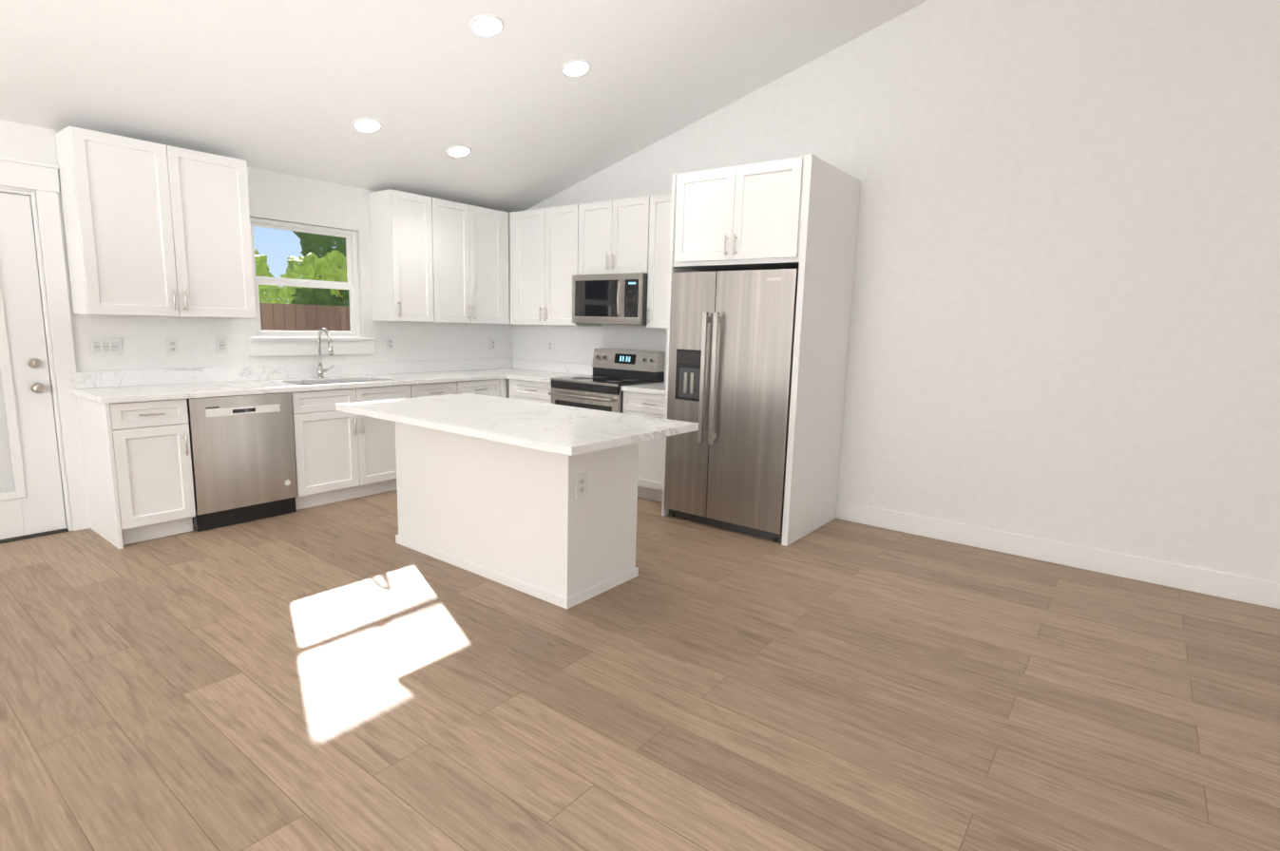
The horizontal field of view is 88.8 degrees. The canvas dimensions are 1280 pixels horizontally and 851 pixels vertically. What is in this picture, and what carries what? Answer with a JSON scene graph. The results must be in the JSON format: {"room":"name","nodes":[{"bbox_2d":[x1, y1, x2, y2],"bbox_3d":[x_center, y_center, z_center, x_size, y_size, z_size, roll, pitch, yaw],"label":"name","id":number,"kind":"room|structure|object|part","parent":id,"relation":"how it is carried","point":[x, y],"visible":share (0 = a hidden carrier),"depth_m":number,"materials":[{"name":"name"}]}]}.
{"room":"kitchen","nodes":[
{"label":"kitchen","id":0,"kind":"room"},
{"bbox_2d":[0,119,512,531],"bbox_3d":[-4.151,-0.526,3.417,0.150,2.585,9.300,8,11,37],"label":"wall","id":1,"kind":"structure","parent":0,"point":[280,197],"depth_m":4.90,"materials":[{"name":"paint"}]},
{"bbox_2d":[0,192,66,539],"bbox_3d":[-3.903,-0.305,3.690,0.115,2.047,0.856,8,11,37],"label":"entry door","id":2,"kind":"structure","parent":1,"relation":"in","point":[31,500],"depth_m":3.95,"materials":[{"name":"white paint"},{"name":"glass"},{"name":"brushed nickel"}]},
{"bbox_2d":[0,156,90,543],"bbox_3d":[-3.929,-0.397,3.698,0.174,2.255,1.138,8,11,37],"label":"door frame","id":3,"kind":"structure","parent":1,"relation":"attached to","point":[41,180],"depth_m":4.00,"materials":[{"name":"white wood"}]},
{"bbox_2d":[88,337,122,356],"bbox_3d":[-3.446,-0.509,4.214,0.010,0.118,0.164,8,11,37],"label":"switch plate","id":4,"kind":"object","parent":1,"relation":"attached to","point":[105,346],"visible":1,"depth_m":4.21,"materials":[{"name":"white plastic"}]},
{"bbox_2d":[55,126,255,318],"bbox_3d":[-3.090,-1.249,4.247,0.368,1.061,0.931,8,11,37],"label":"upper cabinet","id":5,"kind":"object","parent":1,"relation":"attached to","point":[153,229],"visible":1,"depth_m":4.08,"materials":[{"name":"white wood"}]},
{"bbox_2d":[165,337,179,355],"bbox_3d":[-3.222,-0.547,4.504,0.009,0.118,0.072,8,11,37],"label":"electrical outlet plate","id":6,"kind":"object","parent":1,"relation":"attached to","point":[172,346],"visible":1,"depth_m":4.50,"materials":[{"name":"white plastic"}]},
{"bbox_2d":[215,337,228,353],"bbox_3d":[-3.036,-0.583,4.742,0.010,0.118,0.072,8,11,37],"label":"switch plate","id":7,"kind":"object","parent":1,"relation":"attached to","point":[221,345],"visible":1,"depth_m":4.74,"materials":[{"name":"white plastic"}]},
{"bbox_2d":[248,217,375,356],"bbox_3d":[-2.632,-1.079,5.229,0.130,1.022,1.003,8,11,37],"label":"window","id":8,"kind":"structure","parent":1,"relation":"in","point":[352,285],"depth_m":5.23,"materials":[{"name":"white"}]},
{"bbox_2d":[385,337,394,350],"bbox_3d":[-2.217,-0.727,5.800,0.009,0.118,0.072,8,11,37],"label":"electrical outlet plate","id":9,"kind":"object","parent":1,"relation":"attached to","point":[390,343],"visible":1,"depth_m":5.80,"materials":[{"name":"white plastic"}]},
{"bbox_2d":[368,189,434,322],"bbox_3d":[-2.033,-1.431,5.610,0.368,1.061,0.384,8,11,37],"label":"upper cabinet","id":10,"kind":"object","parent":1,"relation":"attached to","point":[401,251],"visible":1,"depth_m":5.50,"materials":[{"name":"white wood"}]},
{"bbox_2d":[431,197,509,324],"bbox_3d":[-1.653,-1.496,6.101,0.368,1.061,0.860,8,11,37],"label":"upper cabinet","id":11,"kind":"object","parent":1,"relation":"attached to","point":[470,261],"visible":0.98,"depth_m":5.98,"materials":[{"name":"white wood"}]},
{"bbox_2d":[489,338,496,350],"bbox_3d":[-1.512,-0.834,6.711,0.009,0.118,0.072,8,11,37],"label":"electrical outlet plate","id":12,"kind":"object","parent":1,"relation":"attached to","point":[492,344],"visible":1,"depth_m":6.71,"materials":[{"name":"white plastic"}]},
{"bbox_2d":[0,0,928,212],"bbox_3d":[-0.079,-1.756,0.097,10.300,1.317,9.300,8,11,37],"label":"ceiling","id":13,"kind":"structure","parent":0,"point":[296,87],"depth_m":4.06,"materials":[{"name":"paint"}]},
{"bbox_2d":[351,117,382,132],"bbox_3d":[-1.871,-2.069,4.476,0.195,0.074,0.196,8,11,37],"label":"recessed light","id":14,"kind":"object","parent":13,"relation":"in","point":[367,124],"visible":0.92,"depth_m":4.46,"materials":[{"name":"white plastic"}]},
{"bbox_2d":[445,144,471,156],"bbox_3d":[-1.413,-2.148,5.084,0.195,0.074,0.196,8,11,37],"label":"recessed light","id":15,"kind":"object","parent":13,"relation":"in","point":[459,150],"visible":0.94,"depth_m":5.07,"materials":[{"name":"white"}]},
{"bbox_2d":[469,14,504,37],"bbox_3d":[-0.861,-2.255,3.668,0.195,0.074,0.196,8,11,37],"label":"recessed light","id":16,"kind":"object","parent":13,"relation":"in","point":[487,25],"visible":0.92,"depth_m":3.65,"materials":[{"name":"white plastic"}]},
{"bbox_2d":[560,58,591,76],"bbox_3d":[-0.417,-2.332,4.240,0.195,0.074,0.196,8,11,37],"label":"recessed light","id":17,"kind":"object","parent":13,"relation":"in","point":[575,67],"visible":0.92,"depth_m":4.22,"materials":[{"name":"white"}]},
{"bbox_2d":[0,490,1279,850],"bbox_3d":[-0.165,1.389,0.583,10.300,0.120,9.300,8,11,37],"label":"floor","id":18,"kind":"structure","parent":0,"point":[348,675],"depth_m":2.48,"materials":[{"name":"brown wood"}]},
{"bbox_2d":[76,396,195,549],"bbox_3d":[-3.194,0.251,4.156,0.654,0.876,0.410,8,11,37],"label":"base cabinet","id":19,"kind":"object","parent":18,"relation":"on","point":[137,460],"visible":1,"depth_m":3.98,"materials":[{"name":"white wood"}]},
{"bbox_2d":[186,392,297,532],"bbox_3d":[-2.885,0.194,4.575,0.629,0.867,0.624,8,11,37],"label":"dishwasher","id":20,"kind":"object","parent":18,"relation":"on","point":[242,458],"visible":0.83,"depth_m":4.36,"materials":[{"name":"grey metal"}]},
{"bbox_2d":[291,384,410,510],"bbox_3d":[-2.395,0.113,5.187,0.654,0.876,0.941,8,11,37],"label":"base cabinet","id":21,"kind":"object","parent":18,"relation":"on","point":[340,456],"visible":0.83,"depth_m":4.92,"materials":[{"name":"white wood"}]},
{"bbox_2d":[69,358,552,403],"bbox_3d":[-2.212,-0.420,5.336,0.643,0.140,3.640,8,11,37],"label":"countertop","id":22,"kind":"structure","parent":21,"relation":"on","point":[108,387],"depth_m":4.80,"materials":[{"name":"stone"}]},
{"bbox_2d":[316,328,333,378],"bbox_3d":[-2.465,-0.570,5.186,0.227,0.397,0.132,8,11,37],"label":"faucet","id":23,"kind":"object","parent":22,"relation":"on","point":[320,372],"visible":1,"depth_m":5.19,"materials":[{"name":"silver metal"}]},
{"bbox_2d":[306,381,369,384],"bbox_3d":[-2.353,-0.212,5.125,0.409,0.210,0.774,8,11,37],"label":"sink basin","id":24,"kind":"object","parent":22,"relation":"in","point":[334,383],"visible":0.04,"depth_m":5.28,"materials":[{"name":"metal"}]},
{"bbox_2d":[410,382,457,398],"bbox_3d":[-1.970,0.040,5.736,0.654,0.876,0.450,8,11,37],"label":"base cabinet","id":25,"kind":"object","parent":18,"relation":"on","point":[432,390],"visible":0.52,"depth_m":5.50,"materials":[{"name":"white wood"}]},
{"bbox_2d":[456,379,499,397],"bbox_3d":[-1.685,-0.009,6.103,0.654,0.876,0.481,8,11,37],"label":"base cabinet","id":26,"kind":"object","parent":18,"relation":"on","point":[490,388],"visible":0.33,"depth_m":5.89,"materials":[{"name":"white wood"}]},
{"bbox_2d":[498,379,509,398],"bbox_3d":[-1.341,-0.073,6.579,0.614,0.876,0.696,8,11,37],"label":"base cabinet","id":27,"kind":"object","parent":18,"relation":"on","point":[504,388],"depth_m":6.11,"materials":[{"name":"white wood"}]},
{"bbox_2d":[506,359,592,382],"bbox_3d":[-1.052,-0.539,6.327,1.223,0.136,0.643,8,11,37],"label":"countertop","id":28,"kind":"structure","parent":27,"relation":"on","point":[561,370],"depth_m":6.40,"materials":[{"name":"stone"}]},
{"bbox_2d":[388,420,638,609],"bbox_3d":[-0.754,0.362,3.866,1.494,0.876,0.622,8,11,37],"label":"kitchen island","id":29,"kind":"object","parent":18,"relation":"on","point":[538,500],"depth_m":3.49,"materials":[{"name":"white"}]},
{"bbox_2d":[335,393,698,458],"bbox_3d":[-0.718,-0.049,3.546,1.845,0.036,0.945,8,11,37],"label":"island countertop","id":30,"kind":"structure","parent":29,"relation":"on","point":[572,431],"depth_m":3.30,"materials":[{"name":"white stone"}]},
{"bbox_2d":[509,379,551,403],"bbox_3d":[-0.823,-0.003,6.214,0.598,0.876,0.654,8,11,37],"label":"base cabinet","id":31,"kind":"object","parent":18,"relation":"on","point":[531,391],"depth_m":5.94,"materials":[{"name":"white wood"}]},
{"bbox_3d":[-1.208,-0.056,6.151,0.051,0.771,0.016,8,11,37],"label":"corner base cabinet filler","id":32,"kind":"part","parent":31,"relation":"part of","materials":[{"name":"white wood"}]},
{"bbox_2d":[548,348,665,413],"bbox_3d":[-0.299,-0.069,5.750,0.760,1.177,0.731,8,11,37],"label":"range","id":33,"kind":"object","parent":18,"relation":"on","point":[615,371],"visible":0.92,"depth_m":5.67,"materials":[{"name":"silver metal"}]},
{"bbox_2d":[622,391,665,502],"bbox_3d":[0.257,0.153,5.398,0.579,0.876,0.654,8,11,37],"label":"base cabinet","id":34,"kind":"object","parent":18,"relation":"on","point":[650,467],"visible":0.35,"depth_m":5.19,"materials":[{"name":"white wood"}]},
{"bbox_2d":[621,382,666,395],"bbox_3d":[0.274,-0.348,5.325,0.579,0.136,0.643,8,11,37],"label":"countertop","id":35,"kind":"structure","parent":34,"relation":"on","point":[659,389],"depth_m":5.18,"materials":[{"name":"stone"}]},
{"bbox_2d":[664,268,798,542],"bbox_3d":[0.804,-0.184,4.738,0.934,1.772,0.897,8,11,37],"label":"refrigerator","id":36,"kind":"object","parent":18,"relation":"on","point":[731,348],"visible":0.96,"depth_m":4.39,"materials":[{"name":"grey metal"}]},
{"bbox_2d":[661,153,860,546],"bbox_3d":[0.841,-0.516,4.708,1.014,2.439,0.886,8,11,37],"label":"tall cabinet","id":37,"kind":"object","parent":18,"relation":"on","point":[800,214],"visible":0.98,"depth_m":4.30,"materials":[{"name":"white"}]},
{"bbox_2d":[512,0,1279,583],"bbox_3d":[2.675,-1.028,3.880,10.300,3.802,0.150,8,11,37],"label":"wall","id":38,"kind":"structure","parent":0,"point":[1065,314],"depth_m":3.94,"materials":[{"name":"paint"}]},
{"bbox_2d":[508,212,510,324],"bbox_3d":[-1.310,-1.562,6.588,0.313,1.061,0.333,8,11,37],"label":"upper cabinet","id":39,"kind":"object","parent":38,"relation":"attached to","point":[508,272],"visible":0.07,"depth_m":6.38,"materials":[{"name":"white wood"}]},
{"bbox_2d":[547,340,553,352],"bbox_3d":[-0.902,-0.801,6.578,0.072,0.118,0.009,8,11,37],"label":"electrical outlet plate","id":40,"kind":"object","parent":38,"relation":"attached to","point":[550,346],"visible":1,"depth_m":6.57,"materials":[{"name":"white plastic"}]},
{"bbox_2d":[509,204,601,326],"bbox_3d":[-0.821,-1.488,6.196,0.904,1.061,0.368,8,11,37],"label":"upper cabinet","id":41,"kind":"object","parent":38,"relation":"attached to","point":[544,254],"visible":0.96,"depth_m":6.07,"materials":[{"name":"white wood"}]},
{"bbox_2d":[577,195,649,274],"bbox_3d":[-0.149,-1.614,5.658,0.774,0.613,0.368,8,11,37],"label":"upper cabinet","id":42,"kind":"object","parent":38,"relation":"attached to","point":[614,237],"visible":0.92,"depth_m":5.53,"materials":[{"name":"white wood"}]},
{"bbox_2d":[572,272,648,325],"bbox_3d":[-0.190,-1.093,5.699,0.762,0.423,0.464,8,11,37],"label":"microwave","id":43,"kind":"object","parent":42,"relation":"attached to","point":[611,299],"visible":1,"depth_m":5.52,"materials":[{"name":"grey metal"}]},
{"bbox_2d":[646,192,671,328],"bbox_3d":[0.383,-1.315,5.286,0.579,1.061,0.368,8,11,37],"label":"upper cabinet","id":44,"kind":"object","parent":38,"relation":"attached to","point":[659,253],"visible":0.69,"depth_m":5.28,"materials":[{"name":"white wood"}]},
{"bbox_2d":[835,500,1279,610],"bbox_3d":[4.010,0.996,3.010,6.382,0.140,0.015,8,11,37],"label":"baseboard","id":45,"kind":"structure","parent":38,"relation":"attached to","point":[1242,589],"depth_m":4.00,"materials":[{"name":"white wood"}]},
{"label":"outside","id":46,"kind":"structure","parent":0,"visible":0},
{"bbox_3d":[-15.174,-0.721,13.843,29.840,0.200,22.000,8,11,37],"label":"ground","id":47,"kind":"structure","parent":46,"visible":0},
{"bbox_2d":[254,248,286,304],"bbox_3d":[-6.385,-1.425,10.214,1.476,2.769,1.616,8,11,37],"label":"tree","id":48,"kind":"object","parent":47,"relation":"on","point":[262,269],"depth_m":10.11,"materials":[{"name":"green plant"}]},
{"bbox_2d":[259,303,350,331],"bbox_3d":[-6.021,-0.422,6.788,0.130,1.850,18.100,8,11,37],"label":"fence","id":49,"kind":"object","parent":47,"relation":"on","point":[316,323],"depth_m":8.70,"materials":[{"name":"brown wood"}]},
{"bbox_2d":[279,251,343,304],"bbox_3d":[-5.665,-1.612,11.423,1.100,2.807,1.002,8,11,37],"label":"tree","id":50,"kind":"object","parent":47,"relation":"on","point":[307,262],"depth_m":10.94,"materials":[{"name":"green plant"}]},
{"bbox_2d":[290,287,344,305],"bbox_3d":[-5.296,-1.237,10.903,0.893,2.245,0.865,8,11,37],"label":"tree","id":51,"kind":"object","parent":47,"relation":"on","point":[324,295],"depth_m":10.58,"materials":[{"name":"green plant"}]},
{"bbox_2d":[292,230,346,266],"bbox_3d":[-5.427,-2.675,12.725,2.454,4.524,2.281,8,11,37],"label":"tree","id":52,"kind":"object","parent":47,"relation":"on","point":[311,240],"depth_m":12.04,"materials":[{"name":"green plant"}]},
{"bbox_2d":[294,266,349,306],"bbox_3d":[-5.721,-1.637,11.995,1.034,2.680,1.146,8,11,37],"label":"tree","id":53,"kind":"object","parent":47,"relation":"on","point":[345,298],"depth_m":11.78,"materials":[{"name":"green plant"}]},
{"bbox_2d":[317,249,347,302],"bbox_3d":[-5.269,-1.629,11.465,0.664,2.849,0.649,8,11,37],"label":"tree","id":54,"kind":"object","parent":47,"relation":"on","point":[342,262],"depth_m":11.12,"materials":[{"name":"green plant"}]}
]}

